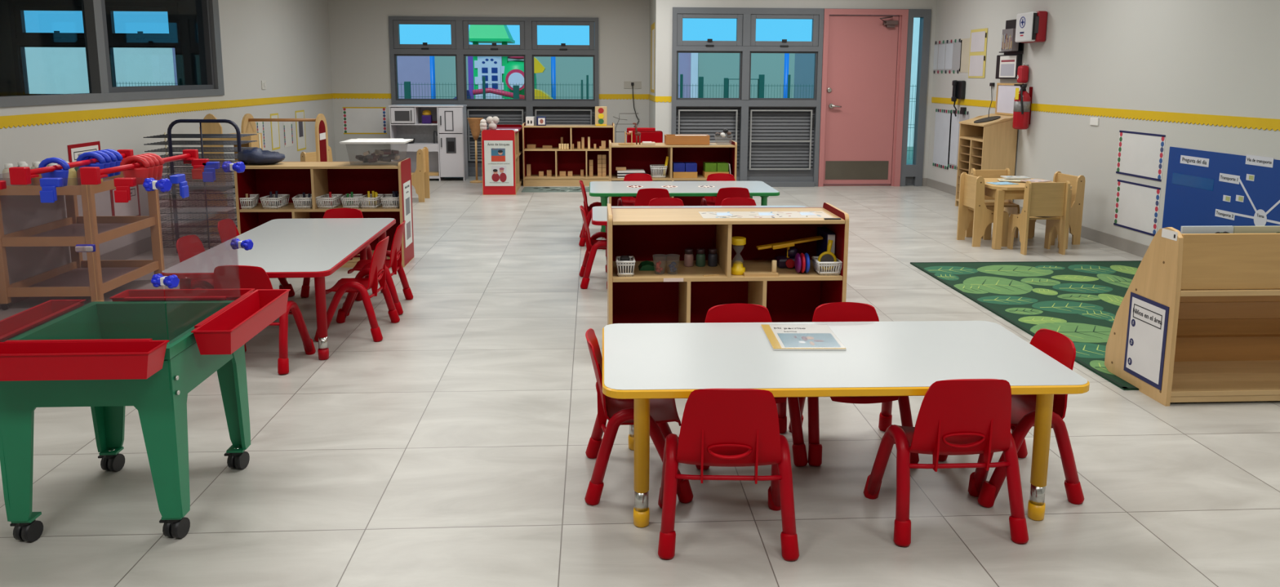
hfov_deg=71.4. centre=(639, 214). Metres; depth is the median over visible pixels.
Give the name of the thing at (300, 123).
picture
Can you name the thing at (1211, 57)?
wall
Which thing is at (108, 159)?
scoop
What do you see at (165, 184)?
clamp
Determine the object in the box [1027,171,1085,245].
wooden chair
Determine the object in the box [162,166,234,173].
wire shelf
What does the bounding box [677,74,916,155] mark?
mesh fence
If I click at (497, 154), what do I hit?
picture
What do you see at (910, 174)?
window
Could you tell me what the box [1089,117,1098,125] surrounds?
outlet plate
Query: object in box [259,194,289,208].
basket
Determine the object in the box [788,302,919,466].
chair
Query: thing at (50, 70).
wall
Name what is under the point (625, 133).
frame
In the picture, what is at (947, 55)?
chart
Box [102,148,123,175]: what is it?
scoop
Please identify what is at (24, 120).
trim
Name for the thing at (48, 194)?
clip
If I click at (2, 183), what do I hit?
clip
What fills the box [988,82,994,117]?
cable
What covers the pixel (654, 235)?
storage shelf
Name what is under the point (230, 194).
wire shelf
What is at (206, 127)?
cubby
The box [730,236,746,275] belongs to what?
timer
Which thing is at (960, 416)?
chair
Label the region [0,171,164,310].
rack
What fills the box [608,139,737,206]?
storage shelf
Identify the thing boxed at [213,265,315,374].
chair
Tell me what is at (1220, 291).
display shelf
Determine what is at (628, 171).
board
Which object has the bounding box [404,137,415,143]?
sink
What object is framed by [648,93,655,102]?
trim
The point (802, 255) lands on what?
disc
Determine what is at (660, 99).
trim
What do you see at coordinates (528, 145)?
wooden block
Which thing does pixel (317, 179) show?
storage shelf
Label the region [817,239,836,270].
sieve
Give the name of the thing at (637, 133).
figure
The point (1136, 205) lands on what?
sheet
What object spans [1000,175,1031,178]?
magazine
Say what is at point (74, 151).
framed sign
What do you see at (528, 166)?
wooden block
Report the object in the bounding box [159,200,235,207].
wire shelf
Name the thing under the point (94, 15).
window
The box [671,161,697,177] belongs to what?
bin
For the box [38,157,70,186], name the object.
scoop
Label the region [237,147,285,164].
plastic bag
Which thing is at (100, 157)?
scoop
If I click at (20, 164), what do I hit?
paint bottle
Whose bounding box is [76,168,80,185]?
paint bottle
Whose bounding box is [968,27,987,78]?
card
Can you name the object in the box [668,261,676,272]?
clear cup
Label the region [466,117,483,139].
basket
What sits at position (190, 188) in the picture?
sheet
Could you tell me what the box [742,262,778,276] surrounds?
wooden tray
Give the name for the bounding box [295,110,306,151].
card
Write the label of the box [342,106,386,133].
board
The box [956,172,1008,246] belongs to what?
wooden chair
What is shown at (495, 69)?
playground structure
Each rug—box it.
[521,186,589,192]
[910,260,1141,390]
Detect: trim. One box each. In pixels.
[0,93,333,128]
[332,93,391,98]
[599,93,648,99]
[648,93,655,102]
[655,96,671,102]
[672,7,845,10]
[931,97,1279,131]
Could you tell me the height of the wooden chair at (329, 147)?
0.578 m
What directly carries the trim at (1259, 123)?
attached to the wall at (1211, 57)
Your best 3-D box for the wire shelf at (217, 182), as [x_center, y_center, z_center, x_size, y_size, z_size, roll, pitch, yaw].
[-3.388,-0.248,6.936,0.705,0.007,0.367,0,9,-3]
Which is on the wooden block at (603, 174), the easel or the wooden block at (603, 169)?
the wooden block at (603, 169)
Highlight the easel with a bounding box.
[626,127,662,142]
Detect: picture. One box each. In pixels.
[298,121,303,137]
[491,148,505,161]
[491,165,506,182]
[777,333,840,346]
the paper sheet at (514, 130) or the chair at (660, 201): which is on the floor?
the chair at (660, 201)
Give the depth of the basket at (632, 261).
4.24 m
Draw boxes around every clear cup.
[655,261,662,272]
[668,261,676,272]
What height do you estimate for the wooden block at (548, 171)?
0.075 m
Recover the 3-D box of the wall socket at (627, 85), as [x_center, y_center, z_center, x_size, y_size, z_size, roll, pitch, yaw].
[-0.101,-1.774,12.180,0.235,0.089,0.007,0,9,-3]
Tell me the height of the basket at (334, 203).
0.082 m
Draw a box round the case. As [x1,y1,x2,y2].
[1014,10,1047,43]
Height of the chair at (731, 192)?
0.520 m
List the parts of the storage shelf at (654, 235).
panel, drawing strip, panel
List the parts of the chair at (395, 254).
frame, frame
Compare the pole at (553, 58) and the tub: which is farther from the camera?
the pole at (553, 58)
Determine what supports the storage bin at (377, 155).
on the storage shelf at (317, 179)
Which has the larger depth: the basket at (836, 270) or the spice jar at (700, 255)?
the spice jar at (700, 255)
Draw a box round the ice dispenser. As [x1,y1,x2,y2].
[445,137,456,153]
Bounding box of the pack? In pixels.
[1000,28,1018,51]
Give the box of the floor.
[0,176,1279,586]
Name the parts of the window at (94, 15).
sash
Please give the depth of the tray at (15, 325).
2.89 m
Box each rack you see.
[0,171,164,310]
[142,119,261,253]
[240,113,328,161]
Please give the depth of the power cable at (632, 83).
12.19 m
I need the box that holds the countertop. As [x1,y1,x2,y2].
[391,142,438,151]
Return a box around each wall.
[0,0,201,96]
[0,0,335,284]
[24,47,814,98]
[328,0,937,177]
[927,0,1279,245]
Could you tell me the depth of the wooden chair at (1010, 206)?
7.83 m
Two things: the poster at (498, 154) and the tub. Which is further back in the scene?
the poster at (498, 154)
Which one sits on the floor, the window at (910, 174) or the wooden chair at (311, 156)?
the wooden chair at (311, 156)
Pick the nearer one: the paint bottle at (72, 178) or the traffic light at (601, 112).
the paint bottle at (72, 178)
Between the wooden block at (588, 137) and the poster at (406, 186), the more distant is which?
the wooden block at (588, 137)
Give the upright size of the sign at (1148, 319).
0.366 m
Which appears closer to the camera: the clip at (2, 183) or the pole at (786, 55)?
the clip at (2, 183)
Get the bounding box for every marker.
[275,191,277,205]
[350,191,353,204]
[371,191,374,204]
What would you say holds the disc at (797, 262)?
on the storage shelf at (654, 235)
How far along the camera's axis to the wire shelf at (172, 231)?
6.87 m
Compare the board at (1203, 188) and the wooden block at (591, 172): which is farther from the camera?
the wooden block at (591, 172)
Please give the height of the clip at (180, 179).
0.067 m
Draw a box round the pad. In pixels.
[973,115,1000,123]
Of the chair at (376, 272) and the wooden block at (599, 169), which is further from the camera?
the wooden block at (599, 169)
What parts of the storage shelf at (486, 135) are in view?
panel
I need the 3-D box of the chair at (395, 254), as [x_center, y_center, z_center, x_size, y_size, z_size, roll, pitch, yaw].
[-1.564,0.299,5.285,0.355,0.520,0.407,-1,9,-5]
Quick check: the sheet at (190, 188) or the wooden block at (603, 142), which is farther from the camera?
the wooden block at (603, 142)
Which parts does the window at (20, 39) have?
awning sash, handle, awning sash, handle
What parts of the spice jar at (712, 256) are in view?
lid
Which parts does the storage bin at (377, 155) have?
lid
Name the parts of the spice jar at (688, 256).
lid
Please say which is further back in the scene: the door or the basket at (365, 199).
the door
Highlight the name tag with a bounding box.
[823,217,840,219]
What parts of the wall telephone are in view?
cord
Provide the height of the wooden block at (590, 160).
0.068 m
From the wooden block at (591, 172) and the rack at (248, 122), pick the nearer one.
the rack at (248, 122)
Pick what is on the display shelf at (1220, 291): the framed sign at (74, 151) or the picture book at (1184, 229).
the picture book at (1184, 229)
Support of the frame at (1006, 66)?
attached to the wall at (1211, 57)
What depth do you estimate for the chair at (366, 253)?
5.78 m
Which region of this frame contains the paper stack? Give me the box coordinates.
[641,141,655,144]
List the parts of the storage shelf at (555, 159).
panel, panel, panel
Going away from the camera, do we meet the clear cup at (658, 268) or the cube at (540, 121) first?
the clear cup at (658, 268)
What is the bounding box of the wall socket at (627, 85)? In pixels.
[623,81,641,88]
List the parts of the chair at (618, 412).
frame, frame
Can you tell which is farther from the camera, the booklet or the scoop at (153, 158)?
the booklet
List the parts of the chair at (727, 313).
frame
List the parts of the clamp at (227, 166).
knob, knob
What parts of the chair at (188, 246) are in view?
frame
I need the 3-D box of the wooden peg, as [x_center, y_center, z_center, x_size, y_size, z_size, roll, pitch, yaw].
[0.648,0.247,4.300,0.024,0.058,0.023,0,9,-3]
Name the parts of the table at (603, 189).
leg, leg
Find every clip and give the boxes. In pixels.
[0,180,6,189]
[40,177,63,203]
[113,177,137,202]
[169,173,189,198]
[191,158,208,179]
[202,161,220,182]
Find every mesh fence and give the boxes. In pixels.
[116,75,592,98]
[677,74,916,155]
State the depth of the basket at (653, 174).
8.39 m
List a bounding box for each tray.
[0,299,85,342]
[0,338,168,381]
[109,288,254,301]
[191,288,290,355]
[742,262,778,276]
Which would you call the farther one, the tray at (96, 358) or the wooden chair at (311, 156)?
the wooden chair at (311, 156)
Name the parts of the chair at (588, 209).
frame, frame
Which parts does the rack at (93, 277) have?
post, tray rail, post, tray rail, tray rail, post, post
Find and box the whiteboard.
[995,83,1024,115]
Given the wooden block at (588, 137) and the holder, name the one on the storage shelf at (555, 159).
the wooden block at (588, 137)
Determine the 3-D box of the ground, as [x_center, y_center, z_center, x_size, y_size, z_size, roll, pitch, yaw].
[-2.858,-1.050,16.159,32.000,0.100,7.490,0,9,-3]
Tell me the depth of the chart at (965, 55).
10.15 m
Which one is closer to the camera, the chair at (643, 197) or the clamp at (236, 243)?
the clamp at (236, 243)
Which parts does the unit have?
panel, panel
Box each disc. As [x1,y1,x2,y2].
[794,253,801,273]
[800,253,805,272]
[804,253,809,272]
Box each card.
[256,121,265,150]
[270,112,279,150]
[283,121,293,146]
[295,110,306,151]
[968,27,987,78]
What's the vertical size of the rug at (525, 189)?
0.007 m
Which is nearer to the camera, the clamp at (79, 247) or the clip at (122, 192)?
the clip at (122, 192)
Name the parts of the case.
handle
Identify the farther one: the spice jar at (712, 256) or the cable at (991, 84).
the cable at (991, 84)
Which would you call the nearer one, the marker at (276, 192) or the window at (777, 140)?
the marker at (276, 192)
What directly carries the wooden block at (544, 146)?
on the storage shelf at (555, 159)
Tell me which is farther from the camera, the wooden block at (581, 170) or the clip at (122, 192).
the wooden block at (581, 170)
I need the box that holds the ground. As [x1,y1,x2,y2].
[906,146,913,164]
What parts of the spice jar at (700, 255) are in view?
lid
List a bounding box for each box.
[429,171,439,175]
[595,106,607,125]
[664,134,709,144]
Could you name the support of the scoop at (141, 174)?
hanging from the rod at (88, 175)
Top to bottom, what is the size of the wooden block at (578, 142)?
0.090 m
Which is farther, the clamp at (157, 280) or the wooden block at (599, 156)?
the wooden block at (599, 156)
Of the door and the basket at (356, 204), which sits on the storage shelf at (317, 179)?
the basket at (356, 204)
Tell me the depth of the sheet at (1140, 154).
6.90 m
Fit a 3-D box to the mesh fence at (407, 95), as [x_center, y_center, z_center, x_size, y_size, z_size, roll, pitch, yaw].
[-4.469,-1.697,15.308,9.104,1.430,0.060,0,9,-3]
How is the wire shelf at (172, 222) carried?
attached to the drying rack at (219, 182)
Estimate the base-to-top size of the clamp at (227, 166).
0.038 m
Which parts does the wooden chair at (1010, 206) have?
panel, backrest, seat, panel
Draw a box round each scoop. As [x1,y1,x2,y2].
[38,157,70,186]
[75,151,106,178]
[84,151,111,177]
[89,150,117,177]
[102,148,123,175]
[120,155,150,184]
[127,154,155,177]
[132,153,159,179]
[137,152,164,180]
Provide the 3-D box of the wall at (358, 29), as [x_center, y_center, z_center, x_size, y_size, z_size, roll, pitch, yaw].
[-0.235,-1.899,11.625,8.130,2.900,1.450,0,9,-3]
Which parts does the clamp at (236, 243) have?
knob, knob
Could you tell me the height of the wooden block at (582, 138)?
0.145 m
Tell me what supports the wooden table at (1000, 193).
on the floor
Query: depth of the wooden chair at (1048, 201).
6.94 m
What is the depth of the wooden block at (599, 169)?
11.26 m
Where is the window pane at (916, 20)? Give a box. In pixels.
[906,17,919,146]
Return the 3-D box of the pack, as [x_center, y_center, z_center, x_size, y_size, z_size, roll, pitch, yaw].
[3.683,-1.741,8.858,0.068,0.215,0.230,0,9,-3]
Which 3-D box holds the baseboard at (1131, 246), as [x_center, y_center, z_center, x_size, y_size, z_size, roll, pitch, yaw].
[4.000,0.605,4.794,0.012,0.100,13.250,0,9,-3]
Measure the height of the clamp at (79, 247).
0.026 m
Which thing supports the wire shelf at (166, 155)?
attached to the drying rack at (219, 182)
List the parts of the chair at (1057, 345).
frame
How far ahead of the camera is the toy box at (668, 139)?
8.38 m
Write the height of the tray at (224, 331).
0.080 m
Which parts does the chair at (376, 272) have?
frame, frame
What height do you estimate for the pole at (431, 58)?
1.910 m
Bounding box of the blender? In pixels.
[422,110,432,123]
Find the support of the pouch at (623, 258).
in the basket at (632, 261)
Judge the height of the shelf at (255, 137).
0.865 m
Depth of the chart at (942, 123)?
10.83 m
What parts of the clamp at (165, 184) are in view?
knob, knob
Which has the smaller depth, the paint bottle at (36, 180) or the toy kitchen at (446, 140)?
the paint bottle at (36, 180)
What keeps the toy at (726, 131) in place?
on the storage shelf at (635, 156)
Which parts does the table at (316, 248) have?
leg, leg, leg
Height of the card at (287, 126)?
0.277 m
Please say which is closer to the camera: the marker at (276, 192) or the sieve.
the sieve
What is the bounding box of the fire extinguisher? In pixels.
[1012,84,1032,129]
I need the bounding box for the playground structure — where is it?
[467,24,552,98]
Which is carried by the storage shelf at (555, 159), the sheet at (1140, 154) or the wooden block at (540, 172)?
the wooden block at (540, 172)
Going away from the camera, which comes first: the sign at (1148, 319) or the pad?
the sign at (1148, 319)
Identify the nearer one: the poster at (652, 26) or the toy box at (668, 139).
the toy box at (668, 139)
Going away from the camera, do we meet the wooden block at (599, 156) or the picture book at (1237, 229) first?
the picture book at (1237, 229)
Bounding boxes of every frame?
[618,131,635,144]
[995,53,1022,79]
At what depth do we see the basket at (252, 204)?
6.34 m
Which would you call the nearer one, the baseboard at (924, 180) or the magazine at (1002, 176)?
the magazine at (1002, 176)
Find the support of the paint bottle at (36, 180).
on the rack at (93, 277)
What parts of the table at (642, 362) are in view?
leg, leg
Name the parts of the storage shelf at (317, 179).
panel, panel, panel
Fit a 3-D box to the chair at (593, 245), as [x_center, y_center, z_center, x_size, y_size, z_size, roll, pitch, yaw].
[-0.228,0.199,5.959,0.355,0.520,0.407,-1,9,-5]
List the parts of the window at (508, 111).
awning sash, handle, awning sash, handle, screen frame, awning sash, screen frame, handle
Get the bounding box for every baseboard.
[0,208,236,309]
[922,177,927,186]
[926,177,1149,257]
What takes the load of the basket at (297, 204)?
on the storage shelf at (317, 179)
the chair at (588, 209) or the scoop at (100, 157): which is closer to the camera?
the scoop at (100, 157)
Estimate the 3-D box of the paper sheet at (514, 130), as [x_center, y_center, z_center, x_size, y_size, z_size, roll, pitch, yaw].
[-1.590,-1.020,10.673,0.260,0.006,0.360,-1,9,-9]
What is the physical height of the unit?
0.991 m
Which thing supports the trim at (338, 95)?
attached to the wall at (358, 29)
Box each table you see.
[0,300,250,542]
[160,217,395,359]
[589,181,779,249]
[591,205,806,288]
[602,320,1089,527]
[964,177,1071,249]
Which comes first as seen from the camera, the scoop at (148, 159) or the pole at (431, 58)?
the scoop at (148, 159)
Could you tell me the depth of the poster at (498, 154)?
10.25 m
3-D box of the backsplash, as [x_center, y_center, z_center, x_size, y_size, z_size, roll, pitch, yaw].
[-2.944,-1.095,11.883,0.594,0.244,0.004,0,9,-3]
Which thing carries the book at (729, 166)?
on the storage shelf at (635, 156)
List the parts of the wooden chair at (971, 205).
backrest, panel, seat, panel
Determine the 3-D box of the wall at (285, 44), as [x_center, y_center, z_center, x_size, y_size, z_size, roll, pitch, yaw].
[-3.856,-0.856,4.880,0.180,2.900,14.700,0,9,-3]
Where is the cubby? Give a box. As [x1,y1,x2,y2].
[199,113,262,235]
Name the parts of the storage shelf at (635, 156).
panel, panel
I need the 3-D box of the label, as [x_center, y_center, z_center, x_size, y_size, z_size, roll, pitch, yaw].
[0.159,0.308,4.227,0.095,0.017,0.004,0,9,-3]
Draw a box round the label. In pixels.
[663,278,683,281]
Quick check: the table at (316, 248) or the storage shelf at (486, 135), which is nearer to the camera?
the table at (316, 248)
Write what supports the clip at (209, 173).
attached to the screen
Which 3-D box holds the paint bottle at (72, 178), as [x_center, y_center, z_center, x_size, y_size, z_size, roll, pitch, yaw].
[-3.339,-0.221,5.210,0.072,0.164,0.072,0,9,-3]
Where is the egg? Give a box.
[480,119,487,130]
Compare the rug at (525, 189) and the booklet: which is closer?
the booklet
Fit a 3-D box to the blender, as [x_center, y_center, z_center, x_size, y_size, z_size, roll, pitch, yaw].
[-2.788,-1.286,11.651,0.120,0.175,0.120,0,9,-3]
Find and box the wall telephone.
[951,80,966,116]
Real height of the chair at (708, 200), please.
0.520 m
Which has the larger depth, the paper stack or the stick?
the paper stack
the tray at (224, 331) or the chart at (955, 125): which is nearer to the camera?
the tray at (224, 331)
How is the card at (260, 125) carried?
attached to the wall at (285, 44)
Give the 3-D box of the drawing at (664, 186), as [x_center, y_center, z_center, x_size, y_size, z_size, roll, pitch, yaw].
[0.245,-0.237,7.404,0.140,0.001,0.140,0,9,-3]
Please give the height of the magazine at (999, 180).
0.006 m
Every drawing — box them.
[626,185,643,187]
[661,185,677,187]
[697,185,715,187]
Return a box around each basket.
[232,194,259,208]
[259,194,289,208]
[292,194,312,208]
[315,194,343,208]
[340,193,363,208]
[358,193,385,208]
[380,193,399,208]
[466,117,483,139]
[615,256,635,276]
[649,164,667,177]
[811,256,842,275]
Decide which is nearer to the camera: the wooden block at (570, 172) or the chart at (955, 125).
the chart at (955, 125)
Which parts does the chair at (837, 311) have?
frame, frame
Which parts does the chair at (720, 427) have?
frame, frame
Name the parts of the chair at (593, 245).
frame, frame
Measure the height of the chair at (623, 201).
0.520 m
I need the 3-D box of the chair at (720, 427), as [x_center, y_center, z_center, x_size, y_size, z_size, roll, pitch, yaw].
[0.259,0.714,2.682,0.407,0.520,0.355,0,9,1]
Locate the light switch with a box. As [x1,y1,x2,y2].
[261,80,266,88]
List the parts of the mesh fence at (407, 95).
post, post, post, post, post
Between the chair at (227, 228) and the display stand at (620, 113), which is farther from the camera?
the display stand at (620, 113)
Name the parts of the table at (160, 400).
leg, leg, leg, leg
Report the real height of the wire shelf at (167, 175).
0.007 m
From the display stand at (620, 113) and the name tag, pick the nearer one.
the name tag
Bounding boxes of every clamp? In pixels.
[75,244,95,252]
[142,177,172,191]
[151,273,179,288]
[222,160,245,173]
[230,238,253,250]
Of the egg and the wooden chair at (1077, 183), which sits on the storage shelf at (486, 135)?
the egg
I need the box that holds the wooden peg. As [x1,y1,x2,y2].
[771,259,777,272]
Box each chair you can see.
[176,234,213,288]
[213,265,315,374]
[217,218,294,297]
[300,151,329,161]
[300,208,378,297]
[314,235,399,342]
[328,146,333,161]
[342,220,413,315]
[411,146,430,202]
[578,180,601,246]
[578,205,606,288]
[584,328,693,506]
[617,173,652,205]
[634,187,670,205]
[648,197,684,205]
[657,388,799,560]
[695,303,808,469]
[700,173,735,205]
[715,186,750,205]
[720,197,756,205]
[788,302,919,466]
[863,378,1028,546]
[938,328,1084,507]
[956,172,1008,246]
[970,168,1019,238]
[1007,181,1070,254]
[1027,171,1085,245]
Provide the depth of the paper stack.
8.34 m
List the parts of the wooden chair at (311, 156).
panel, backrest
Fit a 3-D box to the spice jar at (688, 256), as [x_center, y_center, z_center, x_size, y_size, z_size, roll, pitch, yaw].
[0.246,0.214,4.486,0.048,0.087,0.047,0,9,-3]
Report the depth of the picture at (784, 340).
3.09 m
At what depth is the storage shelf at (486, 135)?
10.31 m
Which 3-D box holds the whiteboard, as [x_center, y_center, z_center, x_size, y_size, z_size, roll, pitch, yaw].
[3.750,-1.176,9.043,0.020,0.322,0.553,0,9,-3]
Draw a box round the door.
[817,8,908,186]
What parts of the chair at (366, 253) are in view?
frame, frame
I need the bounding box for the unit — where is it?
[955,113,1017,205]
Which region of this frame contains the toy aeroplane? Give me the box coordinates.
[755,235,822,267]
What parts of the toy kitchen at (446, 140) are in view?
microwave door, note frame, freezer door, fridge door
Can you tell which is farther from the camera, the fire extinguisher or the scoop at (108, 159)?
the fire extinguisher
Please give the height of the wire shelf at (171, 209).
0.007 m
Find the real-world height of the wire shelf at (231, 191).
0.007 m
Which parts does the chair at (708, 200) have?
frame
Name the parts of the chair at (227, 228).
frame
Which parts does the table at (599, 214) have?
leg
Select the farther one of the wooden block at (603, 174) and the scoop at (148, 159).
the wooden block at (603, 174)
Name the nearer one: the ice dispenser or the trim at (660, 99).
the trim at (660, 99)
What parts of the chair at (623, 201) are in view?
frame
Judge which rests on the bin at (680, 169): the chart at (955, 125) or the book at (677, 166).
the book at (677, 166)
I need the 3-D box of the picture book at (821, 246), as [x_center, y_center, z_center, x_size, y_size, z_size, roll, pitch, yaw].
[0.934,0.168,4.485,0.040,0.185,0.200,0,9,-3]
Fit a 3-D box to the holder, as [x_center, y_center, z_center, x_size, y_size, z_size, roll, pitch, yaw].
[3.743,-1.792,8.960,0.064,0.345,0.400,0,9,-3]
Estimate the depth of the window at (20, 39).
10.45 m
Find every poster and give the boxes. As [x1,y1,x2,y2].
[403,180,412,248]
[484,140,513,186]
[650,22,654,93]
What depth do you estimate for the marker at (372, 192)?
6.50 m
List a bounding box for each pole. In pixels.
[429,56,435,98]
[551,56,555,98]
[783,53,789,97]
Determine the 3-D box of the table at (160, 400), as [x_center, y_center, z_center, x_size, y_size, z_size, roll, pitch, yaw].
[-1.618,0.635,2.852,0.519,0.598,0.554,0,9,-3]
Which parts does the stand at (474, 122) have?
stem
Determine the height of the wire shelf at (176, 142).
0.007 m
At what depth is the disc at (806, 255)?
4.30 m
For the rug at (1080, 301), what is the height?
0.010 m
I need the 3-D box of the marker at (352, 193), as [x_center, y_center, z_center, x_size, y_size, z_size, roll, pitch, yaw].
[-2.096,-0.121,6.476,0.017,0.096,0.027,3,9,19]
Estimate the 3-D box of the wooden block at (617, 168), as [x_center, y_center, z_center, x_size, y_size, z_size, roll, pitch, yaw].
[-0.182,-0.441,8.466,0.100,0.030,0.060,0,9,-3]
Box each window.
[0,0,224,106]
[7,0,184,95]
[388,16,599,176]
[671,8,824,186]
[899,8,931,186]
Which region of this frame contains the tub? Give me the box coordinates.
[3,300,234,359]
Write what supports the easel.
on the floor
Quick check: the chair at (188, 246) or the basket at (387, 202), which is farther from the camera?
the basket at (387, 202)
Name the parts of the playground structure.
corner post, handrail, corner post, pointed spout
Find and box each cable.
[631,82,639,126]
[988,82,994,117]
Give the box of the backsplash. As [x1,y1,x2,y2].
[396,124,437,142]
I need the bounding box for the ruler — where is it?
[662,155,668,176]
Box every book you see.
[672,161,684,172]
[684,161,697,172]
[702,161,716,172]
[715,161,728,172]
[727,162,730,173]
[816,226,835,269]
[1180,226,1233,233]
[1232,226,1279,233]
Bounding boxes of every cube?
[525,116,534,125]
[536,116,546,125]
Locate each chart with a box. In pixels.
[932,108,951,169]
[933,39,961,73]
[947,109,968,169]
[959,38,970,72]
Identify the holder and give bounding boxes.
[999,19,1023,54]
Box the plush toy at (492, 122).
[486,116,499,129]
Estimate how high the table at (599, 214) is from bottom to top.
0.462 m
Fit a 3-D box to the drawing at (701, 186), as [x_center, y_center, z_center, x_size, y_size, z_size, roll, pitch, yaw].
[0.554,-0.237,7.414,0.140,0.001,0.140,0,9,-3]
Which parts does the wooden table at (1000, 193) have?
leg, leg, leg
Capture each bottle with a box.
[2,163,13,185]
[19,163,33,185]
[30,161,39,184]
[32,163,41,185]
[66,168,77,185]
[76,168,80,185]
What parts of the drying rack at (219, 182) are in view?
hoop frame, frame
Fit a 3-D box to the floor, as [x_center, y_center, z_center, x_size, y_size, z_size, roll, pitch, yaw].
[-2.094,0.643,5.108,12.550,0.120,14.900,0,9,-3]
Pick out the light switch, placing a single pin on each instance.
(263, 82)
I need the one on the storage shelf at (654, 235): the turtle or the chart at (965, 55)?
the turtle
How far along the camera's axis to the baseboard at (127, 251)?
6.77 m
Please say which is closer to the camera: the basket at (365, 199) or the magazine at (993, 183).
the basket at (365, 199)
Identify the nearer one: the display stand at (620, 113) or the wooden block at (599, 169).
the wooden block at (599, 169)
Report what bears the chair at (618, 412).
on the floor
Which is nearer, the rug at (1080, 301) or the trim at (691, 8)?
the rug at (1080, 301)
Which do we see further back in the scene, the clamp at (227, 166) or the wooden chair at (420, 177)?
the wooden chair at (420, 177)
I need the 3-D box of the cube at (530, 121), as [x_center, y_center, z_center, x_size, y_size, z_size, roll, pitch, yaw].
[-1.373,-1.176,11.145,0.100,0.110,0.102,1,9,3]
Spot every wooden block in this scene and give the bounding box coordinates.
[526,143,536,148]
[526,164,531,176]
[538,170,543,176]
[542,145,552,148]
[546,169,551,176]
[559,170,565,176]
[560,137,563,148]
[567,170,572,176]
[577,141,580,148]
[580,168,583,176]
[581,137,584,148]
[587,136,590,148]
[589,159,592,165]
[589,170,593,176]
[597,154,601,159]
[597,167,601,172]
[601,140,605,148]
[601,154,605,159]
[601,167,606,172]
[601,171,606,176]
[615,166,626,170]
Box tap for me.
[433,130,437,143]
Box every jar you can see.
[684,248,693,266]
[696,248,705,266]
[707,248,717,266]
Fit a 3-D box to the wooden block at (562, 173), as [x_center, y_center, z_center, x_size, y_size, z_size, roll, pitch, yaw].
[-0.981,-0.525,11.299,0.080,0.060,0.070,0,9,-3]
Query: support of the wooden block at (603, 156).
on the wooden block
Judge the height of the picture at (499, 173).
0.190 m
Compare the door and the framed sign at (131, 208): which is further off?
the door
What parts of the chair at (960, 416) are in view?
frame, frame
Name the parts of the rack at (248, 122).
panel, panel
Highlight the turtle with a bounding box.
[638,260,656,271]
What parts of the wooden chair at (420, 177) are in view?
panel, backrest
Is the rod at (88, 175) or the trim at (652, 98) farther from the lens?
the trim at (652, 98)
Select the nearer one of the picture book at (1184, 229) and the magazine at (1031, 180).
the picture book at (1184, 229)
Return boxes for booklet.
[760,324,845,350]
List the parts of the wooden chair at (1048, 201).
panel, seat, backrest, panel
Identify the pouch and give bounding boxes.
[618,255,631,272]
[1017,65,1028,83]
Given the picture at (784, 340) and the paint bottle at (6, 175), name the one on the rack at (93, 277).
the paint bottle at (6, 175)
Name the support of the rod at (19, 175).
on the screen
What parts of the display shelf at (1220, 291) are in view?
panel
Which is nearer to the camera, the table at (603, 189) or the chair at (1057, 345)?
the chair at (1057, 345)
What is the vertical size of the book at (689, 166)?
0.080 m
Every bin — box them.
[339,138,413,163]
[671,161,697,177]
[702,161,728,177]
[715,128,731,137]
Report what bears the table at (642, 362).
on the floor
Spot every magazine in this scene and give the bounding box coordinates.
[986,182,1018,185]
[996,178,1024,182]
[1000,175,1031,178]
[1020,178,1051,182]
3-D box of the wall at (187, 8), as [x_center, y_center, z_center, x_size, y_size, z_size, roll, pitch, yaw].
[-6.118,-0.745,4.118,4.420,2.900,13.400,0,9,-3]
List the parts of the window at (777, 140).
screen frame, awning sash, handle, screen frame, awning sash, handle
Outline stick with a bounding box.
[702,274,719,276]
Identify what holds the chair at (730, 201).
on the floor
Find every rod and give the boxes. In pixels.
[8,149,133,185]
[80,149,198,184]
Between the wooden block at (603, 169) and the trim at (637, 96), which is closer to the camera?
the wooden block at (603, 169)
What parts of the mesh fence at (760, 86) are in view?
post, post, post, gate frame, post, post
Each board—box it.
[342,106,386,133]
[617,168,644,173]
[1161,146,1279,231]
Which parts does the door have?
lever handle, kick plate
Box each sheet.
[170,186,235,191]
[172,206,235,212]
[496,128,518,131]
[1113,179,1160,235]
[1115,129,1165,181]
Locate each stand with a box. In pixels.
[466,117,483,182]
[613,113,639,132]
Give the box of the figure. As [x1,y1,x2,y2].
[632,122,640,144]
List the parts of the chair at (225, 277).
frame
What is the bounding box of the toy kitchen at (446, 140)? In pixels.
[388,104,467,181]
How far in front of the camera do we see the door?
11.11 m
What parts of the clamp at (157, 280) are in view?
knob, knob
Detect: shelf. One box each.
[142,133,257,137]
[143,140,257,145]
[144,146,257,151]
[158,186,235,193]
[159,153,237,159]
[159,193,235,199]
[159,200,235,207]
[160,207,236,213]
[160,212,236,220]
[160,218,237,227]
[161,173,234,179]
[161,225,237,234]
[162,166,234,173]
[162,232,221,240]
[162,239,221,248]
[163,160,238,165]
[175,179,235,186]
[222,133,262,159]
[233,157,413,267]
[481,124,523,195]
[522,122,614,186]
[607,202,848,324]
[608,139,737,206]
[1104,226,1279,406]
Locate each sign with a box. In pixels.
[67,141,100,168]
[110,184,140,216]
[1123,291,1168,390]
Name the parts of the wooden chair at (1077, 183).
panel, backrest, panel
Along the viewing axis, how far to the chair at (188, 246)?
4.76 m
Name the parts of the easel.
panel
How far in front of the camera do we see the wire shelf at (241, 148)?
6.84 m

